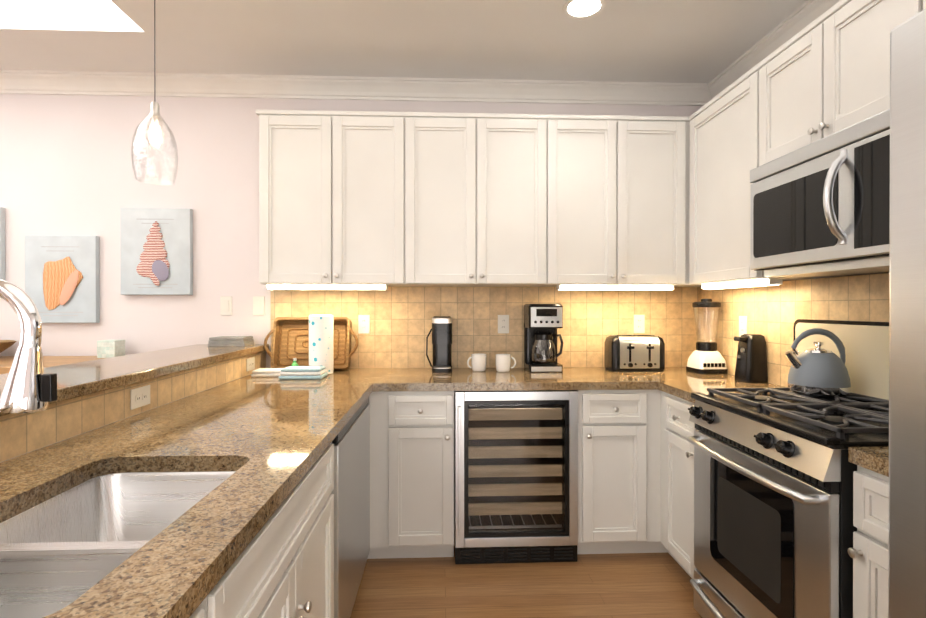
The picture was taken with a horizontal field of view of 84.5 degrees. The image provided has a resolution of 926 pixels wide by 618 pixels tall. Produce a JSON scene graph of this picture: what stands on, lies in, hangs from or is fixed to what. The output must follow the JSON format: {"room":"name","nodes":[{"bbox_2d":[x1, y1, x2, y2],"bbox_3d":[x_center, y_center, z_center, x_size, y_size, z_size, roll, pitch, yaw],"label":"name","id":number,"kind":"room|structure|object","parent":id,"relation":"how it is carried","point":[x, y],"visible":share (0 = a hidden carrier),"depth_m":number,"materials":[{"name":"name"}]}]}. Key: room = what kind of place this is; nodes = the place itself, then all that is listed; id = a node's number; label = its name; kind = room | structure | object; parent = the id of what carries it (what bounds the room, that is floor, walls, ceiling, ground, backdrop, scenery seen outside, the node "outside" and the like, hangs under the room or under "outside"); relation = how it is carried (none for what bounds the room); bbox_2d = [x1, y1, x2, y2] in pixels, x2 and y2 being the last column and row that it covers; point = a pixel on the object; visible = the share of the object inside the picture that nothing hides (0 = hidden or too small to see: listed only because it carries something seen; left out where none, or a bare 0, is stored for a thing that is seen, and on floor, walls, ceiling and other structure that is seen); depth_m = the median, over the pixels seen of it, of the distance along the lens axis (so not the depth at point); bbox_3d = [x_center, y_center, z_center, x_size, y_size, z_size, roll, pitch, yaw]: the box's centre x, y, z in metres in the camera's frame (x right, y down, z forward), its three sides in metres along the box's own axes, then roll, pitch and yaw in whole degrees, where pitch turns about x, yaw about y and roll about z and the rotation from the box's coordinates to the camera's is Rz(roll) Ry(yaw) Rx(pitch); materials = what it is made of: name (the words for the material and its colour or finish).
{"room":"kitchen","nodes":[
{"label":"kitchen","id":0,"kind":"room"},
{"bbox_2d":[0,94,701,367],"bbox_3d":[-1.761,-0.245,3.148,6.914,3.050,0.100,0,0,-2],"label":"wall","id":1,"kind":"structure","parent":0,"point":[66,166],"depth_m":3.09,"materials":[{"name":"paint"}]},
{"bbox_2d":[0,207,4,279],"bbox_3d":[-2.944,-0.344,3.021,0.410,0.520,0.048,0,0,-2],"label":"picture","id":2,"kind":"object","parent":1,"relation":"attached to","point":[2,243],"visible":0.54,"depth_m":3.03,"materials":[{"name":"fabric"}]},
{"bbox_2d":[25,235,99,322],"bbox_3d":[-2.397,-0.177,3.043,0.410,0.520,0.052,0,0,-2],"label":"picture","id":3,"kind":"object","parent":1,"relation":"attached to","point":[62,284],"visible":0.94,"depth_m":3.03,"materials":[{"name":"fabric"}]},
{"bbox_2d":[130,385,149,409],"bbox_3d":[-1.146,0.313,1.813,0.007,0.070,0.115,0,0,-2],"label":"electrical outlet plate","id":4,"kind":"object","parent":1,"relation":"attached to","point":[139,396],"depth_m":1.80,"materials":[{"name":"plastic"}]},
{"bbox_2d":[120,208,192,294],"bbox_3d":[-1.846,-0.345,3.069,0.410,0.520,0.048,0,0,-2],"label":"picture","id":5,"kind":"object","parent":1,"relation":"attached to","point":[156,251],"visible":1,"depth_m":3.06,"materials":[{"name":"fabric"}]},
{"bbox_2d":[220,296,231,314],"bbox_3d":[-1.444,-0.020,3.108,0.070,0.115,0.007,0,0,-2],"label":"electrical outlet plate","id":6,"kind":"object","parent":1,"relation":"attached to","point":[225,301],"depth_m":3.11,"materials":[{"name":"plastic"}]},
{"bbox_2d":[246,357,254,370],"bbox_3d":[-1.191,0.309,2.862,0.007,0.070,0.115,0,0,-2],"label":"electrical outlet plate","id":7,"kind":"object","parent":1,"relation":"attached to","point":[250,362],"depth_m":2.85,"materials":[{"name":"plastic"}]},
{"bbox_2d":[253,296,264,314],"bbox_3d":[-1.250,-0.020,3.117,0.070,0.115,0.007,0,0,-2],"label":"electrical outlet plate","id":8,"kind":"object","parent":1,"relation":"attached to","point":[258,301],"depth_m":3.11,"materials":[{"name":"plastic"}]},
{"bbox_2d":[256,110,415,286],"bbox_3d":[-0.697,-0.614,2.966,0.848,0.952,0.350,0,0,-2],"label":"upper cabinet","id":9,"kind":"object","parent":1,"relation":"attached to","point":[410,199],"depth_m":2.80,"materials":[{"name":"paint"}]},
{"bbox_2d":[266,285,387,289],"bbox_3d":[-0.765,-0.124,2.887,0.671,0.026,0.065,0,0,-2],"label":"under-cabinet light","id":10,"kind":"object","parent":9,"relation":"attached to","point":[272,287],"depth_m":2.86,"materials":[{"name":"white plastic"}]},
{"bbox_2d":[0,70,707,105],"bbox_3d":[-1.757,-1.342,3.053,6.714,0.108,0.081,0,0,-2],"label":"crown molding","id":11,"kind":"structure","parent":1,"relation":"attached to","point":[47,82],"depth_m":3.10,"materials":[{"name":"white wood"}]},
{"bbox_2d":[358,315,369,333],"bbox_3d":[-0.610,0.094,3.136,0.070,0.115,0.007,0,0,-2],"label":"electrical outlet plate","id":12,"kind":"object","parent":1,"relation":"attached to","point":[363,320],"depth_m":3.13,"materials":[{"name":"plastic"}]},
{"bbox_2d":[416,112,535,286],"bbox_3d":[0.066,-0.614,2.999,0.904,0.952,0.350,0,0,-2],"label":"upper cabinet","id":13,"kind":"object","parent":1,"relation":"attached to","point":[476,172],"depth_m":2.83,"materials":[{"name":"paint"}]},
{"bbox_2d":[270,287,697,368],"bbox_3d":[0.209,0.104,3.180,2.774,0.525,0.009,0,0,-2],"label":"backsplash","id":14,"kind":"structure","parent":1,"relation":"attached to","point":[401,323],"depth_m":3.17,"materials":[{"name":"beige tile"}]},
{"bbox_2d":[498,315,508,332],"bbox_3d":[0.251,0.094,3.174,0.070,0.115,0.007,0,0,-2],"label":"electrical outlet plate","id":15,"kind":"object","parent":1,"relation":"attached to","point":[503,320],"depth_m":3.17,"materials":[{"name":"plastic"}]},
{"bbox_2d":[536,114,679,286],"bbox_3d":[0.846,-0.614,3.002,0.878,0.952,0.412,0,0,-2],"label":"upper cabinet","id":16,"kind":"object","parent":1,"relation":"attached to","point":[608,186],"depth_m":2.86,"materials":[{"name":"paint"}]},
{"bbox_2d":[556,285,673,289],"bbox_3d":[0.883,-0.124,2.959,0.672,0.026,0.065,0,0,-2],"label":"under-cabinet light","id":17,"kind":"object","parent":16,"relation":"attached to","point":[559,287],"depth_m":2.93,"materials":[{"name":"white plastic"}]},
{"bbox_2d":[634,315,644,332],"bbox_3d":[1.110,0.094,3.211,0.070,0.115,0.007,0,0,-2],"label":"electrical outlet plate","id":18,"kind":"object","parent":1,"relation":"attached to","point":[639,320],"depth_m":3.21,"materials":[{"name":"plastic"}]},
{"bbox_2d":[0,0,806,82],"bbox_3d":[-1.622,-1.572,-0.060,6.914,0.373,6.512,0,0,-2],"label":"ceiling","id":19,"kind":"structure","parent":0,"point":[686,41],"depth_m":2.65,"materials":[{"name":"paint"}]},
{"bbox_2d":[0,0,143,31],"bbox_3d":[-3.002,-1.518,0.315,2.990,0.259,4.380,0,0,-2],"label":"skylight","id":20,"kind":"object","parent":19,"relation":"in","point":[99,15],"visible":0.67,"depth_m":2.55,"materials":[{"name":"white"}]},
{"bbox_2d":[131,0,177,184],"bbox_3d":[-1.322,-0.971,2.188,0.175,0.844,0.175,0,0,-2],"label":"pendant light","id":21,"kind":"object","parent":19,"relation":"hanging from","point":[154,110],"visible":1,"depth_m":2.18,"materials":[{"name":"clear glass"}]},
{"bbox_2d":[562,0,605,19],"bbox_3d":[0.558,-1.392,2.352,0.196,0.004,0.196,0,0,-2],"label":"recessed light","id":22,"kind":"object","parent":19,"relation":"in","point":[579,9],"visible":1,"depth_m":2.36,"materials":[{"name":"white"}]},
{"bbox_2d":[350,535,701,617],"bbox_3d":[-1.622,1.341,-0.050,6.914,0.100,6.512,0,0,-2],"label":"floor","id":23,"kind":"structure","parent":0,"point":[638,585],"depth_m":2.33,"materials":[{"name":"brown wood"}]},
{"bbox_2d":[0,356,104,373],"bbox_3d":[-2.747,0.782,2.751,1.610,1.000,0.570,0,0,-2],"label":"dining table","id":24,"kind":"object","parent":23,"relation":"on","point":[6,362],"depth_m":2.79,"materials":[{"name":"brown wood"}]},
{"bbox_2d":[0,340,16,352],"bbox_3d":[-2.725,0.232,2.836,0.370,0.098,0.370,0,0,-2],"label":"woven bowl","id":25,"kind":"object","parent":24,"relation":"on","point":[5,344],"visible":1,"depth_m":2.87,"materials":[{"name":"wicker"}]},
{"bbox_2d":[97,340,124,357],"bbox_3d":[-2.046,0.231,2.965,0.100,0.100,0.100,0,0,-2],"label":"cube","id":26,"kind":"object","parent":24,"relation":"on","point":[109,348],"visible":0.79,"depth_m":2.92,"materials":[{"name":"white"}]},
{"bbox_2d":[0,344,268,462],"bbox_3d":[-1.320,0.754,1.252,0.430,1.066,3.730,0,0,-2],"label":"half wall","id":27,"kind":"structure","parent":23,"relation":"on","point":[93,394],"depth_m":1.75,"materials":[{"name":"tile"}]},
{"bbox_2d":[208,336,253,345],"bbox_3d":[-1.367,0.190,3.012,0.210,0.050,0.155,0,0,-2],"label":"coasters","id":28,"kind":"object","parent":27,"relation":"on","point":[232,341],"visible":0.98,"depth_m":2.94,"materials":[{"name":"grey stone"}]},
{"bbox_2d":[219,443,368,581],"bbox_3d":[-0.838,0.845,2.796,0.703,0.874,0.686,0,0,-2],"label":"base cabinet","id":29,"kind":"object","parent":23,"relation":"on","point":[297,541],"depth_m":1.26,"materials":[{"name":"paint"}]},
{"bbox_2d":[0,368,383,617],"bbox_3d":[-0.760,0.393,1.285,0.730,0.040,3.710,0,0,-2],"label":"countertop","id":30,"kind":"structure","parent":29,"relation":"on","point":[268,440],"depth_m":1.27,"materials":[{"name":"stone"}]},
{"bbox_2d":[0,279,56,412],"bbox_3d":[-0.865,0.158,0.950,0.238,0.432,0.123,0,0,-2],"label":"faucet","id":31,"kind":"object","parent":30,"relation":"on","point":[30,385],"visible":1,"depth_m":0.91,"materials":[{"name":"silver metal"}]},
{"bbox_2d":[0,471,235,617],"bbox_3d":[-0.701,0.512,0.943,0.440,0.194,0.760,0,0,-2],"label":"sink","id":32,"kind":"object","parent":30,"relation":"in","point":[63,549],"visible":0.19,"depth_m":1.10,"materials":[{"name":"metal"}]},
{"bbox_2d":[251,366,327,379],"bbox_3d":[-0.943,0.340,2.758,0.405,0.056,0.230,0,0,-2],"label":"folded towels","id":33,"kind":"object","parent":30,"relation":"on","point":[303,373],"visible":1,"depth_m":2.66,"materials":[{"name":"white fabric"}]},
{"bbox_2d":[291,358,298,365],"bbox_3d":[-0.945,0.321,2.863,0.042,0.093,0.042,0,0,-2],"label":"soap bottle","id":34,"kind":"object","parent":30,"relation":"on","point":[294,363],"visible":0.46,"depth_m":2.85,"materials":[{"name":"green plastic"}]},
{"bbox_2d":[264,317,358,369],"bbox_3d":[-0.903,0.206,3.055,0.558,0.318,0.133,0,0,-2],"label":"wicker tray","id":35,"kind":"object","parent":30,"relation":"on","point":[290,341],"visible":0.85,"depth_m":3.06,"materials":[{"name":"brown wicker"}]},
{"bbox_2d":[309,314,333,373],"bbox_3d":[-0.806,0.199,2.899,0.136,0.336,0.136,0,0,-2],"label":"paper towel roll","id":36,"kind":"object","parent":30,"relation":"on","point":[321,339],"visible":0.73,"depth_m":2.84,"materials":[{"name":"white paper"}]},
{"bbox_2d":[331,397,369,617],"bbox_3d":[-0.742,0.848,2.073,0.617,0.872,0.760,0,0,-2],"label":"dishwasher","id":37,"kind":"object","parent":23,"relation":"on","point":[351,489],"visible":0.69,"depth_m":1.96,"materials":[{"name":"metal"}]},
{"bbox_2d":[369,391,453,558],"bbox_3d":[-0.273,0.844,2.849,0.432,0.874,0.630,0,0,-2],"label":"base cabinet","id":38,"kind":"object","parent":23,"relation":"on","point":[412,432],"depth_m":2.55,"materials":[{"name":"paint"}]},
{"bbox_2d":[376,367,734,391],"bbox_3d":[0.536,0.387,2.873,1.957,0.040,0.650,0,0,-2],"label":"countertop","id":39,"kind":"structure","parent":38,"relation":"on","point":[571,378],"depth_m":2.66,"materials":[{"name":"stone"}]},
{"bbox_2d":[426,316,451,372],"bbox_3d":[-0.141,0.206,3.038,0.153,0.322,0.212,0,0,-2],"label":"thermos","id":40,"kind":"object","parent":39,"relation":"on","point":[441,329],"visible":1,"depth_m":2.95,"materials":[{"name":"black plastic"}]},
{"bbox_2d":[467,353,485,371],"bbox_3d":[0.080,0.317,3.018,0.117,0.100,0.089,0,0,-2],"label":"mug","id":41,"kind":"object","parent":39,"relation":"on","point":[478,362],"visible":1,"depth_m":2.98,"materials":[{"name":"white ceramic"}]},
{"bbox_2d":[496,354,515,371],"bbox_3d":[0.251,0.317,2.995,0.120,0.100,0.089,0,0,-2],"label":"mug","id":42,"kind":"object","parent":39,"relation":"on","point":[503,362],"visible":1,"depth_m":2.96,"materials":[{"name":"white ceramic"}]},
{"bbox_2d":[524,304,562,372],"bbox_3d":[0.487,0.168,3.054,0.218,0.397,0.230,0,0,-2],"label":"coffee maker","id":43,"kind":"object","parent":39,"relation":"on","point":[543,323],"visible":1,"depth_m":2.98,"materials":[{"name":"black plastic"}]},
{"bbox_2d":[604,335,664,371],"bbox_3d":[1.028,0.262,3.055,0.320,0.208,0.198,0,0,-2],"label":"toaster","id":44,"kind":"object","parent":39,"relation":"on","point":[634,353],"visible":1,"depth_m":2.98,"materials":[{"name":"silver metal"}]},
{"bbox_2d":[686,299,727,373],"bbox_3d":[1.428,0.153,2.955,0.209,0.427,0.178,0,0,-2],"label":"blender","id":45,"kind":"object","parent":39,"relation":"on","point":[706,357],"visible":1,"depth_m":2.90,"materials":[{"name":"white plastic"}]},
{"bbox_2d":[734,334,767,382],"bbox_3d":[1.452,0.248,2.587,0.132,0.240,0.124,0,0,-2],"label":"can opener","id":46,"kind":"object","parent":39,"relation":"on","point":[751,363],"visible":1,"depth_m":2.54,"materials":[{"name":"black plastic"}]},
{"bbox_2d":[454,390,577,563],"bbox_3d":[0.260,0.847,2.818,0.620,0.868,0.582,0,0,-2],"label":"wine cooler","id":47,"kind":"object","parent":23,"relation":"on","point":[515,476],"visible":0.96,"depth_m":2.58,"materials":[{"name":"silver metal"}]},
{"bbox_2d":[577,390,652,553],"bbox_3d":[0.746,0.844,2.893,0.347,0.874,0.630,0,0,-2],"label":"base cabinet","id":48,"kind":"object","parent":23,"relation":"on","point":[635,471],"depth_m":2.59,"materials":[{"name":"paint"}]},
{"bbox_2d":[657,390,695,578],"bbox_3d":[1.269,0.846,2.386,0.534,0.874,0.468,0,0,-2],"label":"base cabinet","id":49,"kind":"object","parent":23,"relation":"on","point":[675,455],"depth_m":2.42,"materials":[{"name":"paint"}]},
{"bbox_2d":[656,379,790,402],"bbox_3d":[1.267,0.389,2.365,0.539,0.040,0.428,0,0,-2],"label":"countertop","id":50,"kind":"structure","parent":49,"relation":"on","point":[681,388],"depth_m":2.46,"materials":[{"name":"stone"}]},
{"bbox_2d":[687,387,888,617],"bbox_3d":[1.234,0.807,1.770,0.652,0.957,0.754,0,0,-2],"label":"range","id":51,"kind":"object","parent":23,"relation":"on","point":[774,527],"visible":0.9,"depth_m":1.64,"materials":[{"name":"metal"}]},
{"bbox_2d":[785,328,850,396],"bbox_3d":[1.385,0.202,2.003,0.240,0.252,0.204,0,0,-2],"label":"kettle","id":52,"kind":"object","parent":51,"relation":"on","point":[818,370],"visible":1,"depth_m":1.95,"materials":[{"name":"silver metal"}]},
{"bbox_2d":[793,319,888,401],"bbox_3d":[1.542,0.202,1.980,0.024,0.310,0.720,0,0,-2],"label":"panel","id":53,"kind":"object","parent":51,"relation":"on","point":[866,344],"visible":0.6,"depth_m":1.96,"materials":[{"name":"silver metal"}]},
{"bbox_2d":[848,465,888,617],"bbox_3d":[1.321,0.850,1.191,0.534,0.874,0.398,0,0,-2],"label":"base cabinet","id":54,"kind":"object","parent":23,"relation":"on","point":[869,553],"depth_m":1.32,"materials":[{"name":"paint"}]},
{"bbox_2d":[848,446,888,476],"bbox_3d":[1.319,0.393,1.189,0.539,0.040,0.398,0,0,-2],"label":"countertop","id":55,"kind":"structure","parent":54,"relation":"on","point":[876,459],"depth_m":1.32,"materials":[{"name":"stone"}]},
{"bbox_2d":[888,8,925,617],"bbox_3d":[1.216,0.387,0.502,0.967,1.805,0.915,0,0,-2],"label":"refrigerator","id":56,"kind":"object","parent":23,"relation":"on","point":[907,423],"visible":1,"depth_m":0.90,"materials":[{"name":"metal"}]},
{"bbox_3d":[1.782,-0.234,0.093,0.100,3.050,6.312,0,0,-2],"label":"wall","id":57,"kind":"structure","parent":0,"visible":0},
{"bbox_2d":[739,316,746,335],"bbox_3d":[1.509,0.095,2.749,0.007,0.115,0.070,0,0,-2],"label":"electrical outlet plate","id":58,"kind":"object","parent":57,"relation":"attached to","point":[742,319],"depth_m":2.75,"materials":[{"name":"plastic"}]},
{"bbox_2d":[680,66,828,286],"bbox_3d":[1.420,-0.612,2.575,0.404,0.952,0.641,0,0,-2],"label":"upper cabinet","id":59,"kind":"object","parent":57,"relation":"attached to","point":[718,140],"depth_m":2.58,"materials":[{"name":"paint"}]},
{"bbox_2d":[702,279,782,288],"bbox_3d":[1.386,-0.122,2.578,0.066,0.026,0.590,0,0,-2],"label":"under-cabinet light","id":60,"kind":"object","parent":59,"relation":"attached to","point":[763,282],"depth_m":2.47,"materials":[{"name":"white plastic"}]},
{"bbox_2d":[708,0,840,101],"bbox_3d":[1.693,-1.332,0.034,0.081,0.108,6.210,0,0,-2],"label":"crown molding","id":61,"kind":"structure","parent":57,"relation":"attached to","point":[784,31],"depth_m":2.59,"materials":[{"name":"white wood"}]},
{"bbox_2d":[698,273,888,386],"bbox_3d":[1.546,0.118,2.107,0.009,0.502,2.250,0,0,-2],"label":"backsplash","id":62,"kind":"structure","parent":57,"relation":"attached to","point":[771,312],"depth_m":2.42,"materials":[{"name":"beige tile"}]},
{"bbox_2d":[756,0,891,167],"bbox_3d":[1.485,-0.850,1.844,0.336,0.471,0.819,0,0,-2],"label":"upper cabinet","id":63,"kind":"object","parent":57,"relation":"attached to","point":[833,75],"depth_m":1.85,"materials":[{"name":"paint"}]},
{"bbox_2d":[750,109,889,276],"bbox_3d":[1.421,-0.368,1.833,0.465,0.465,0.760,0,0,-2],"label":"microwave","id":64,"kind":"object","parent":63,"relation":"attached to","point":[820,208],"visible":0.83,"depth_m":1.77,"materials":[{"name":"metal"}]},
{"bbox_2d":[892,0,925,28],"bbox_3d":[1.516,-0.848,1.129,0.336,0.471,0.849,0,0,-2],"label":"upper cabinet","id":65,"kind":"object","parent":57,"relation":"attached to","point":[902,10],"depth_m":1.54,"materials":[{"name":"paint"}]}
]}

